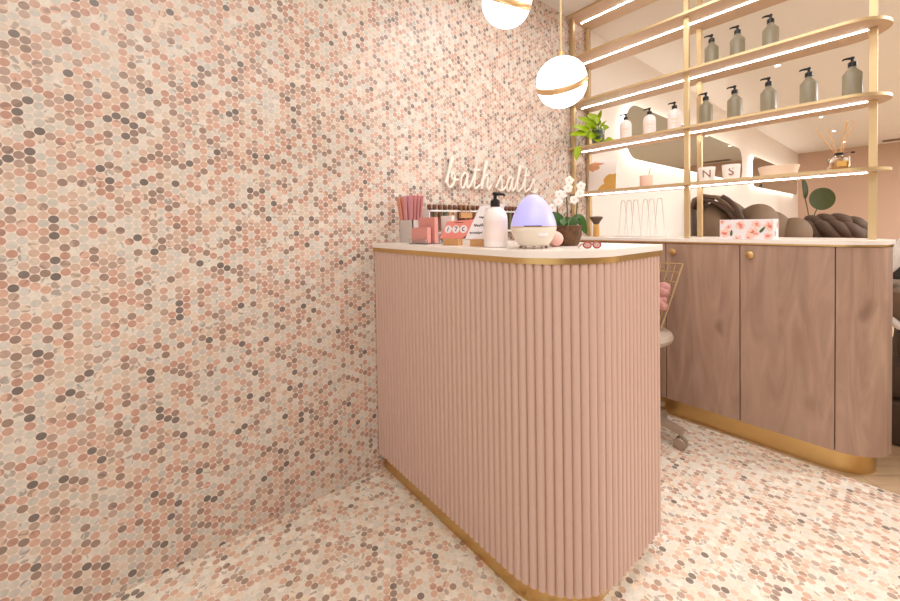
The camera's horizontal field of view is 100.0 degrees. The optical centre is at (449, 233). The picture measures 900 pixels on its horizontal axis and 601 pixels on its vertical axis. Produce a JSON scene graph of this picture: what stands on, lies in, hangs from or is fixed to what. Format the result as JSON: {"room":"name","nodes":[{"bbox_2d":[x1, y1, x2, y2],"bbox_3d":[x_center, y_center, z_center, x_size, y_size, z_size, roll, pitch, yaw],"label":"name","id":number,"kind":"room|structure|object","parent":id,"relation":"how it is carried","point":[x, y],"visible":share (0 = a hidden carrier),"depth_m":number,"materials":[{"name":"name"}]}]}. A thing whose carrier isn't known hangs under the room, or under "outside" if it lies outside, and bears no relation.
{"room":"salon","nodes":[
{"label":"salon","id":0,"kind":"room"},
{"bbox_2d":[0,0,797,600],"bbox_3d":[2.683,-0.315,4.354,13.700,2.655,0.120,-2,2,-40],"label":"wall","id":1,"kind":"structure","parent":0,"point":[196,196],"depth_m":1.37,"materials":[{"name":"tile"}]},
{"bbox_2d":[422,210,514,231],"bbox_3d":[0.158,-0.067,2.144,0.740,0.122,0.064,-2,2,-40],"label":"wall ledge","id":2,"kind":"object","parent":1,"relation":"attached to","point":[426,213],"visible":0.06,"depth_m":1.94,"materials":[{"name":"white ceramic"}]},
{"bbox_2d":[427,204,431,216],"bbox_3d":[-0.105,-0.078,1.927,0.023,0.142,0.023,-2,2,-40],"label":"tube","id":3,"kind":"object","parent":2,"relation":"on","point":[429,206],"visible":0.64,"depth_m":1.92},
{"bbox_2d":[432,204,436,216],"bbox_3d":[-0.078,-0.079,1.949,0.023,0.142,0.023,-2,2,-40],"label":"tube","id":4,"kind":"object","parent":2,"relation":"on","point":[434,206],"visible":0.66,"depth_m":1.94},
{"bbox_2d":[438,205,441,229],"bbox_3d":[-0.052,-0.080,1.971,0.023,0.142,0.023,-2,2,-40],"label":"tube","id":5,"kind":"object","parent":2,"relation":"on","point":[439,206],"visible":0.68,"depth_m":1.96,"materials":[{"name":"brown glass"}]},
{"bbox_2d":[443,205,446,215],"bbox_3d":[-0.026,-0.080,1.992,0.023,0.142,0.023,-2,2,-40],"label":"tube","id":6,"kind":"object","parent":2,"relation":"on","point":[444,206],"visible":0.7,"depth_m":1.98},
{"bbox_2d":[448,205,451,215],"bbox_3d":[0.000,-0.081,2.014,0.023,0.142,0.023,-2,2,-40],"label":"tube","id":7,"kind":"object","parent":2,"relation":"on","point":[449,206],"visible":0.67,"depth_m":2.00,"materials":[{"name":"glass"}]},
{"bbox_2d":[453,205,456,217],"bbox_3d":[0.026,-0.082,2.036,0.023,0.142,0.023,-2,2,-40],"label":"tube","id":8,"kind":"object","parent":2,"relation":"on","point":[454,206],"visible":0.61,"depth_m":2.02,"materials":[{"name":"glass"}]},
{"bbox_2d":[457,205,461,220],"bbox_3d":[0.052,-0.083,2.057,0.023,0.142,0.023,-2,2,-40],"label":"tube","id":9,"kind":"object","parent":2,"relation":"on","point":[458,206],"visible":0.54,"depth_m":2.05,"materials":[{"name":"brown glass"}]},
{"bbox_2d":[459,204,471,217],"bbox_3d":[0.084,-0.120,2.027,0.082,0.076,0.018,-2,2,-40],"label":"stand","id":10,"kind":"object","parent":2,"relation":"on","point":[461,214],"visible":1,"depth_m":2.02,"materials":[{"name":"brown wood"}]},
{"bbox_2d":[471,205,474,218],"bbox_3d":[0.131,-0.086,2.122,0.023,0.142,0.023,-2,2,-40],"label":"tube","id":11,"kind":"object","parent":2,"relation":"on","point":[472,206],"visible":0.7,"depth_m":2.11,"materials":[{"name":"brown glass"}]},
{"bbox_2d":[508,206,511,229],"bbox_3d":[0.367,-0.094,2.317,0.023,0.142,0.023,-2,2,-40],"label":"tube","id":12,"kind":"object","parent":2,"relation":"on","point":[509,207],"visible":0.84,"depth_m":2.31,"materials":[{"name":"glass"}]},
{"bbox_2d":[444,156,538,193],"bbox_3d":[0.273,-0.340,2.263,0.802,0.179,0.027,-2,2,-40],"label":"sign","id":13,"kind":"object","parent":1,"relation":"attached to","point":[452,175],"visible":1,"depth_m":2.19,"materials":[{"name":"beige plastic"}]},
{"bbox_2d":[624,105,647,135],"bbox_3d":[1.637,-0.994,3.369,0.449,0.273,0.055,-2,2,-40],"label":"wall mirror","id":14,"kind":"object","parent":1,"relation":"attached to","point":[635,114],"depth_m":3.35,"materials":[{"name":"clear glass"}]},
{"bbox_2d":[625,139,683,169],"bbox_3d":[1.985,-0.828,3.659,1.319,0.325,0.055,-2,2,-40],"label":"wall mirror","id":15,"kind":"object","parent":1,"relation":"attached to","point":[670,153],"depth_m":3.71,"materials":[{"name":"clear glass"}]},
{"bbox_2d":[652,112,667,130],"bbox_3d":[2.027,-1.067,3.691,0.351,0.157,0.055,-2,2,-40],"label":"wall mirror","id":16,"kind":"object","parent":1,"relation":"attached to","point":[661,122],"depth_m":3.67,"materials":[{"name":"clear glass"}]},
{"bbox_2d":[703,135,741,177],"bbox_3d":[3.596,-0.961,4.991,1.616,0.477,0.055,-2,2,-40],"label":"wall mirror","id":17,"kind":"object","parent":1,"relation":"attached to","point":[717,154],"depth_m":4.82,"materials":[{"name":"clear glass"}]},
{"bbox_2d":[749,157,774,176],"bbox_3d":[5.217,-1.060,6.333,1.719,0.336,0.055,-2,2,-40],"label":"wall mirror","id":18,"kind":"object","parent":1,"relation":"attached to","point":[755,162],"depth_m":6.03,"materials":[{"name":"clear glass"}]},
{"bbox_2d":[751,180,796,194],"bbox_3d":[6.098,-0.944,7.063,3.766,0.320,0.055,-2,2,-40],"label":"wall mirror","id":19,"kind":"object","parent":1,"relation":"attached to","point":[788,187],"depth_m":7.25,"materials":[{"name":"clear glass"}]},
{"bbox_2d":[106,326,899,600],"bbox_3d":[4.143,1.074,2.648,13.700,0.100,4.624,-2,2,-40],"label":"floor","id":20,"kind":"structure","parent":0,"point":[741,520],"depth_m":1.35,"materials":[{"name":"tile"}]},
{"bbox_2d":[372,239,662,600],"bbox_3d":[0.189,0.578,1.529,0.531,1.074,1.056,-2,2,-40],"label":"reception desk","id":21,"kind":"object","parent":20,"relation":"on","point":[518,389],"depth_m":1.16,"materials":[{"name":"pink paint"}]},
{"bbox_2d":[399,220,417,242],"bbox_3d":[-0.184,-0.010,1.767,0.052,0.104,0.112,-2,2,-40],"label":"file holder","id":22,"kind":"object","parent":21,"relation":"on","point":[406,226],"visible":0.54,"depth_m":1.75,"materials":[{"name":"plastic"}]},
{"bbox_2d":[397,197,402,219],"bbox_3d":[-0.233,-0.067,1.800,0.004,0.214,0.072,-2,2,-40],"label":"file","id":23,"kind":"object","parent":22,"relation":"in","point":[398,199],"visible":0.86,"depth_m":1.80,"materials":[{"name":"paper"}]},
{"bbox_2d":[400,197,403,219],"bbox_3d":[-0.219,-0.068,1.799,0.004,0.215,0.064,-2,2,-40],"label":"file","id":24,"kind":"object","parent":22,"relation":"in","point":[401,198],"visible":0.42,"depth_m":1.80,"materials":[{"name":"paper"}]},
{"bbox_2d":[403,196,407,219],"bbox_3d":[-0.207,-0.069,1.769,0.004,0.215,0.040,-2,2,-40],"label":"file","id":25,"kind":"object","parent":22,"relation":"in","point":[404,197],"visible":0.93,"depth_m":1.77,"materials":[{"name":"pink paper"}]},
{"bbox_2d":[406,196,409,219],"bbox_3d":[-0.193,-0.069,1.767,0.004,0.214,0.026,-2,0,-40],"label":"file","id":26,"kind":"object","parent":22,"relation":"in","point":[407,197],"visible":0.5,"depth_m":1.77,"materials":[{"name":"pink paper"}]},
{"bbox_2d":[409,195,412,219],"bbox_3d":[-0.181,-0.068,1.737,0.004,0.215,0.044,-2,2,-40],"label":"file","id":27,"kind":"object","parent":22,"relation":"in","point":[411,196],"visible":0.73,"depth_m":1.73,"materials":[{"name":"pink paper"}]},
{"bbox_2d":[413,195,416,219],"bbox_3d":[-0.166,-0.068,1.736,0.004,0.215,0.052,-2,2,-40],"label":"file","id":28,"kind":"object","parent":22,"relation":"in","point":[414,196],"visible":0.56,"depth_m":1.73,"materials":[{"name":"pink paper"}]},
{"bbox_2d":[416,195,419,219],"bbox_3d":[-0.152,-0.068,1.734,0.004,0.215,0.060,-2,2,-40],"label":"file","id":29,"kind":"object","parent":22,"relation":"in","point":[418,196],"visible":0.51,"depth_m":1.72,"materials":[{"name":"pink paper"}]},
{"bbox_2d":[419,195,423,217],"bbox_3d":[-0.138,-0.067,1.733,0.004,0.214,0.068,-2,2,-40],"label":"file","id":30,"kind":"object","parent":22,"relation":"in","point":[421,196],"visible":0.44,"depth_m":1.72,"materials":[{"name":"pink paper"}]},
{"bbox_2d":[409,217,439,244],"bbox_3d":[-0.109,-0.011,1.598,0.106,0.112,0.075,0,2,42],"label":"card holder","id":31,"kind":"object","parent":21,"relation":"on","point":[427,232],"visible":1,"depth_m":1.58,"materials":[{"name":"clear plastic"}]},
{"bbox_2d":[439,216,457,242],"bbox_3d":[-0.009,-0.017,1.634,0.072,0.118,0.045,0,2,39],"label":"holder","id":32,"kind":"object","parent":21,"relation":"on","point":[444,219],"visible":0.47,"depth_m":1.63,"materials":[{"name":"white plastic"}]},
{"bbox_2d":[440,219,473,245],"bbox_3d":[0.020,-0.004,1.451,0.148,0.098,0.048,0,1,30],"label":"sign","id":33,"kind":"object","parent":21,"relation":"on","point":[452,229],"visible":0.94,"depth_m":1.45,"materials":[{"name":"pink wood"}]},
{"bbox_2d":[465,204,504,246],"bbox_3d":[0.120,-0.030,1.356,0.147,0.151,0.059,0,1,27],"label":"price card","id":34,"kind":"object","parent":21,"relation":"on","point":[475,234],"visible":0.62,"depth_m":1.37,"materials":[{"name":"white paper"}]},
{"bbox_2d":[484,192,507,247],"bbox_3d":[0.154,-0.046,1.278,0.082,0.186,0.082,-2,2,-40],"label":"soap bottle","id":35,"kind":"object","parent":21,"relation":"on","point":[495,217],"visible":1,"depth_m":1.25,"materials":[{"name":"white plastic"}]},
{"bbox_2d":[372,239,662,257],"bbox_3d":[0.180,0.051,1.518,0.531,0.020,1.056,-2,2,-40],"label":"countertop","id":36,"kind":"structure","parent":21,"relation":"on","point":[606,249],"depth_m":1.18,"materials":[{"name":"white stone"}]},
{"bbox_2d":[510,194,556,248],"bbox_3d":[0.263,-0.038,1.194,0.143,0.170,0.143,-2,2,-40],"label":"diffuser","id":37,"kind":"object","parent":21,"relation":"on","point":[533,223],"visible":1,"depth_m":1.15,"materials":[{"name":"purple plastic"}]},
{"bbox_2d":[549,231,562,246],"bbox_3d":[0.345,0.018,1.250,0.052,0.052,0.060,-2,2,-40],"label":"stone","id":38,"kind":"object","parent":21,"relation":"on","point":[557,240],"visible":0.59,"depth_m":1.23,"materials":[{"name":"pink stone"}]},
{"bbox_2d":[549,176,586,245],"bbox_3d":[0.403,-0.077,1.305,0.113,0.238,0.115,-2,2,-40],"label":"potted orchid","id":39,"kind":"object","parent":21,"relation":"on","point":[567,226],"visible":0.94,"depth_m":1.29,"materials":[{"name":"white plant"}]},
{"bbox_2d":[578,241,601,248],"bbox_3d":[0.420,0.033,1.140,0.058,0.022,0.050,-1,1,0],"label":"eyeglasses","id":40,"kind":"object","parent":21,"relation":"on","point":[587,244],"visible":1,"depth_m":1.12,"materials":[{"name":"plastic"}]},
{"bbox_2d":[659,263,687,449],"bbox_3d":[1.004,0.625,2.089,0.565,0.930,0.543,-2,2,-40],"label":"chair","id":41,"kind":"object","parent":20,"relation":"on","point":[680,442],"visible":0.2,"depth_m":1.95,"materials":[{"name":"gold metal"}]},
{"bbox_2d":[660,282,670,311],"bbox_3d":[1.065,0.370,2.152,0.135,0.227,0.371,-2,2,-40],"label":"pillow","id":42,"kind":"object","parent":41,"relation":"on","point":[665,288],"visible":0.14,"depth_m":2.00,"materials":[{"name":"pink fabric"}]},
{"bbox_2d":[690,194,779,236],"bbox_3d":[3.219,0.283,4.046,0.720,1.454,1.004,-2,2,-40],"label":"chair","id":43,"kind":"object","parent":20,"relation":"on","point":[725,208],"visible":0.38,"depth_m":4.01,"materials":[{"name":"brown leather"}]},
{"bbox_2d":[580,241,892,474],"bbox_3d":[1.462,0.565,2.265,0.398,1.026,1.546,-2,2,-40],"label":"base cabinet","id":44,"kind":"object","parent":20,"relation":"on","point":[786,349],"visible":0.68,"depth_m":1.82,"materials":[{"name":"brown wood"}]},
{"bbox_2d":[580,235,895,246],"bbox_3d":[1.468,0.038,2.260,0.386,0.026,1.556,-2,2,-40],"label":"countertop","id":45,"kind":"structure","parent":44,"relation":"on","point":[784,241],"depth_m":1.90,"materials":[{"name":"white stone"}]},
{"bbox_2d":[590,216,602,236],"bbox_3d":[1.055,-0.051,2.724,0.092,0.146,0.092,-2,2,-40],"label":"brush","id":46,"kind":"object","parent":45,"relation":"on","point":[596,220],"visible":1,"depth_m":2.70,"materials":[{"name":"brown wood"}]},
{"bbox_2d":[614,198,669,236],"bbox_3d":[1.264,-0.102,2.500,0.060,0.250,0.335,-2,2,-40],"label":"rack","id":47,"kind":"object","parent":45,"relation":"on","point":[651,198],"visible":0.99,"depth_m":2.50,"materials":[{"name":"white metal"}]},
{"bbox_2d":[566,0,892,239],"bbox_3d":[1.465,-0.776,2.261,0.300,1.601,1.542,-2,2,-40],"label":"shelving","id":48,"kind":"object","parent":45,"relation":"on","point":[713,13],"visible":0.91,"depth_m":2.19,"materials":[{"name":"beige metal"}]},
{"bbox_2d":[569,110,612,159],"bbox_3d":[1.042,-0.698,2.680,0.261,0.361,0.286,-2,2,-40],"label":"pothos","id":49,"kind":"object","parent":48,"relation":"on","point":[597,135],"visible":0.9,"depth_m":2.72,"materials":[{"name":"green plant"}]},
{"bbox_2d":[592,128,604,143],"bbox_3d":[1.085,-0.693,2.763,0.090,0.135,0.090,-2,2,-40],"label":"vase","id":50,"kind":"object","parent":48,"relation":"on","point":[601,130],"depth_m":2.72,"materials":[{"name":"clear glass"}]},
{"bbox_2d":[588,159,617,190],"bbox_3d":[1.131,-0.420,2.799,0.036,0.234,0.215,-2,2,-40],"label":"painting","id":51,"kind":"object","parent":48,"relation":"on","point":[602,174],"visible":0.87,"depth_m":2.79,"materials":[{"name":"multicoloured paper"}]},
{"bbox_2d":[620,113,631,137],"bbox_3d":[1.201,-0.721,2.581,0.075,0.195,0.075,-2,2,-40],"label":"lotion bottle","id":52,"kind":"object","parent":48,"relation":"on","point":[625,125],"visible":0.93,"depth_m":2.56,"materials":[{"name":"white plastic"}]},
{"bbox_2d":[640,167,652,185],"bbox_3d":[1.282,-0.364,2.468,0.076,0.130,0.076,-2,2,-40],"label":"candle","id":53,"kind":"object","parent":48,"relation":"on","point":[645,180],"visible":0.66,"depth_m":2.44,"materials":[{"name":"wax"}]},
{"bbox_2d":[643,108,655,133],"bbox_3d":[1.300,-0.720,2.461,0.075,0.195,0.075,-2,2,-40],"label":"lotion bottle","id":54,"kind":"object","parent":48,"relation":"on","point":[649,121],"visible":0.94,"depth_m":2.43,"materials":[{"name":"white plastic"}]},
{"bbox_2d":[668,102,681,128],"bbox_3d":[1.396,-0.720,2.346,0.075,0.195,0.075,-2,2,-40],"label":"lotion bottle","id":55,"kind":"object","parent":48,"relation":"on","point":[674,116],"visible":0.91,"depth_m":2.32,"materials":[{"name":"white plastic"}]},
{"bbox_2d":[690,137,696,172],"bbox_3d":[2.723,-0.892,4.269,0.192,0.399,0.055,-2,2,-40],"label":"wall mirror","id":56,"kind":"object","parent":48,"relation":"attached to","point":[693,140],"depth_m":4.25,"materials":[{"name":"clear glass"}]},
{"bbox_2d":[698,92,712,122],"bbox_3d":[1.500,-0.723,2.213,0.068,0.203,0.068,-2,1,-37],"label":"pump bottle","id":57,"kind":"object","parent":48,"relation":"on","point":[706,108],"visible":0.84,"depth_m":2.19,"materials":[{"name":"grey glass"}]},
{"bbox_2d":[698,166,715,180],"bbox_3d":[1.495,-0.340,2.200,0.090,0.087,0.086,-2,2,-40],"label":"cup","id":58,"kind":"object","parent":48,"relation":"on","point":[704,173],"visible":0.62,"depth_m":2.17,"materials":[{"name":"white ceramic"}]},
{"bbox_2d":[704,34,718,62],"bbox_3d":[1.513,-1.048,2.183,0.068,0.203,0.068,-2,2,-40],"label":"pump bottle","id":59,"kind":"object","parent":48,"relation":"on","point":[712,50],"visible":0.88,"depth_m":2.16,"materials":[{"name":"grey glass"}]},
{"bbox_2d":[722,164,740,178],"bbox_3d":[1.571,-0.340,2.110,0.088,0.087,0.086,-2,2,-40],"label":"cup","id":60,"kind":"object","parent":48,"relation":"on","point":[729,171],"visible":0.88,"depth_m":2.08,"materials":[{"name":"white ceramic"}]},
{"bbox_2d":[727,85,741,117],"bbox_3d":[1.588,-0.722,2.106,0.068,0.203,0.068,-2,1,-34],"label":"pump bottle","id":61,"kind":"object","parent":48,"relation":"on","point":[734,104],"visible":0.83,"depth_m":2.09,"materials":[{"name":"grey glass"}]},
{"bbox_2d":[729,25,744,54],"bbox_3d":[1.591,-1.047,2.090,0.068,0.203,0.068,-2,2,-40],"label":"pump bottle","id":62,"kind":"object","parent":48,"relation":"on","point":[737,44],"visible":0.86,"depth_m":2.07,"materials":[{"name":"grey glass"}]},
{"bbox_2d":[760,77,776,110],"bbox_3d":[1.682,-0.721,1.993,0.068,0.203,0.068,-2,2,-42],"label":"pump bottle","id":63,"kind":"object","parent":48,"relation":"on","point":[768,97],"visible":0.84,"depth_m":1.97,"materials":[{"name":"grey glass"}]},
{"bbox_2d":[762,14,778,45],"bbox_3d":[1.682,-1.046,1.980,0.068,0.203,0.068,-2,2,-40],"label":"pump bottle","id":64,"kind":"object","parent":48,"relation":"on","point":[770,34],"visible":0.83,"depth_m":1.96,"materials":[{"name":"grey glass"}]},
{"bbox_2d":[758,164,799,175],"bbox_3d":[1.708,-0.322,1.964,0.166,0.053,0.166,-2,2,-40],"label":"bowl","id":65,"kind":"object","parent":48,"relation":"on","point":[782,168],"visible":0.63,"depth_m":1.90,"materials":[{"name":"beige ceramic"}]},
{"bbox_2d":[799,67,817,103],"bbox_3d":[1.781,-0.721,1.874,0.068,0.203,0.068,-2,1,-32],"label":"pump bottle","id":66,"kind":"object","parent":48,"relation":"on","point":[809,86],"visible":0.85,"depth_m":1.85,"materials":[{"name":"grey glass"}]},
{"bbox_2d":[816,120,854,169],"bbox_3d":[1.835,-0.415,1.803,0.141,0.239,0.066,0,1,30],"label":"reed diffuser","id":67,"kind":"object","parent":48,"relation":"on","point":[839,161],"visible":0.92,"depth_m":1.78,"materials":[{"name":"clear glass"}]},
{"bbox_2d":[842,56,862,95],"bbox_3d":[1.875,-0.720,1.760,0.068,0.203,0.068,-2,2,-40],"label":"pump bottle","id":68,"kind":"object","parent":48,"relation":"on","point":[852,79],"visible":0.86,"depth_m":1.74,"materials":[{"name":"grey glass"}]},
{"bbox_2d":[720,219,777,239],"bbox_3d":[1.560,-0.023,1.975,0.117,0.103,0.226,-2,2,-40],"label":"tissue box","id":69,"kind":"object","parent":45,"relation":"on","point":[763,229],"visible":1,"depth_m":1.93,"materials":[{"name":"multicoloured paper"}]},
{"bbox_2d":[776,211,812,237],"bbox_3d":[4.386,0.324,4.912,0.720,1.297,1.119,-2,2,-40],"label":"chair","id":70,"kind":"object","parent":20,"relation":"on","point":[789,227],"visible":0.13,"depth_m":4.75,"materials":[{"name":"brown leather"}]},
{"bbox_2d":[802,180,835,214],"bbox_3d":[6.649,-0.062,6.868,0.400,1.908,0.400,-1,1,0],"label":"leaf plant","id":71,"kind":"object","parent":20,"relation":"on","point":[820,198],"visible":0.44,"depth_m":6.82,"materials":[{"name":"green plant"}]},
{"bbox_2d":[804,213,867,237],"bbox_3d":[5.520,0.324,5.459,0.777,1.235,0.774,-2,2,-40],"label":"lounge chair","id":72,"kind":"object","parent":20,"relation":"on","point":[835,225],"visible":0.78,"depth_m":5.21,"materials":[{"name":"brown fabric"}]},
{"bbox_2d":[892,238,899,445],"bbox_3d":[2.819,0.402,1.898,0.920,1.320,1.005,-2,2,-40],"label":"chair","id":73,"kind":"object","parent":20,"relation":"on","point":[896,248],"visible":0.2,"depth_m":1.91,"materials":[{"name":"brown leather"}]},
{"bbox_2d":[892,337,899,397],"bbox_3d":[2.786,0.744,1.858,0.780,0.180,0.860,-2,2,-40],"label":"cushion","id":74,"kind":"object","parent":73,"relation":"on","point":[895,360],"depth_m":1.91,"materials":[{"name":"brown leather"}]},
{"bbox_2d":[893,279,899,320],"bbox_3d":[2.752,0.364,1.852,0.700,0.180,0.840,-2,2,-40],"label":"cushion","id":75,"kind":"object","parent":73,"relation":"on","point":[896,283],"depth_m":1.91,"materials":[{"name":"brown leather"}]},
{"bbox_2d":[539,0,899,153],"bbox_3d":[4.096,-1.680,2.591,13.940,0.100,4.624,-2,2,-40],"label":"ceiling","id":76,"kind":"structure","parent":0,"point":[793,18],"depth_m":3.59,"materials":[{"name":"paint"}]},
{"bbox_2d":[482,0,531,28],"bbox_3d":[0.218,-1.177,1.475,0.199,0.726,0.195,-2,2,-40],"label":"globe pendant","id":77,"kind":"object","parent":76,"relation":"hanging from","point":[503,14],"visible":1,"depth_m":1.44,"materials":[{"name":"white glass"}]},
{"bbox_2d":[536,0,587,108],"bbox_3d":[0.431,-1.019,1.476,0.195,1.048,0.197,-2,2,-40],"label":"globe pendant","id":78,"kind":"object","parent":76,"relation":"hanging from","point":[561,82],"visible":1,"depth_m":1.42,"materials":[{"name":"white glass"}]},
{"bbox_2d":[882,138,899,141],"bbox_3d":[8.637,-1.795,7.140,0.220,0.018,0.600,-2,2,-40],"label":"ceiling vent","id":79,"kind":"object","parent":76,"relation":"in","point":[896,139],"visible":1,"depth_m":7.26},
{"bbox_2d":[828,155,850,169],"bbox_3d":[1.851,-0.334,1.797,0.064,0.077,0.064,0,1,30],"label":"bottle","id":80,"kind":"object","parent":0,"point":[839,161],"depth_m":1.77,"materials":[{"name":"clear glass"}]},
{"bbox_2d":[798,142,899,239],"bbox_3d":[9.441,-0.487,7.024,0.120,2.655,4.624,-2,2,-40],"label":"wall","id":81,"kind":"structure","parent":0,"point":[851,192],"depth_m":7.92,"materials":[{"name":"pink paint"}]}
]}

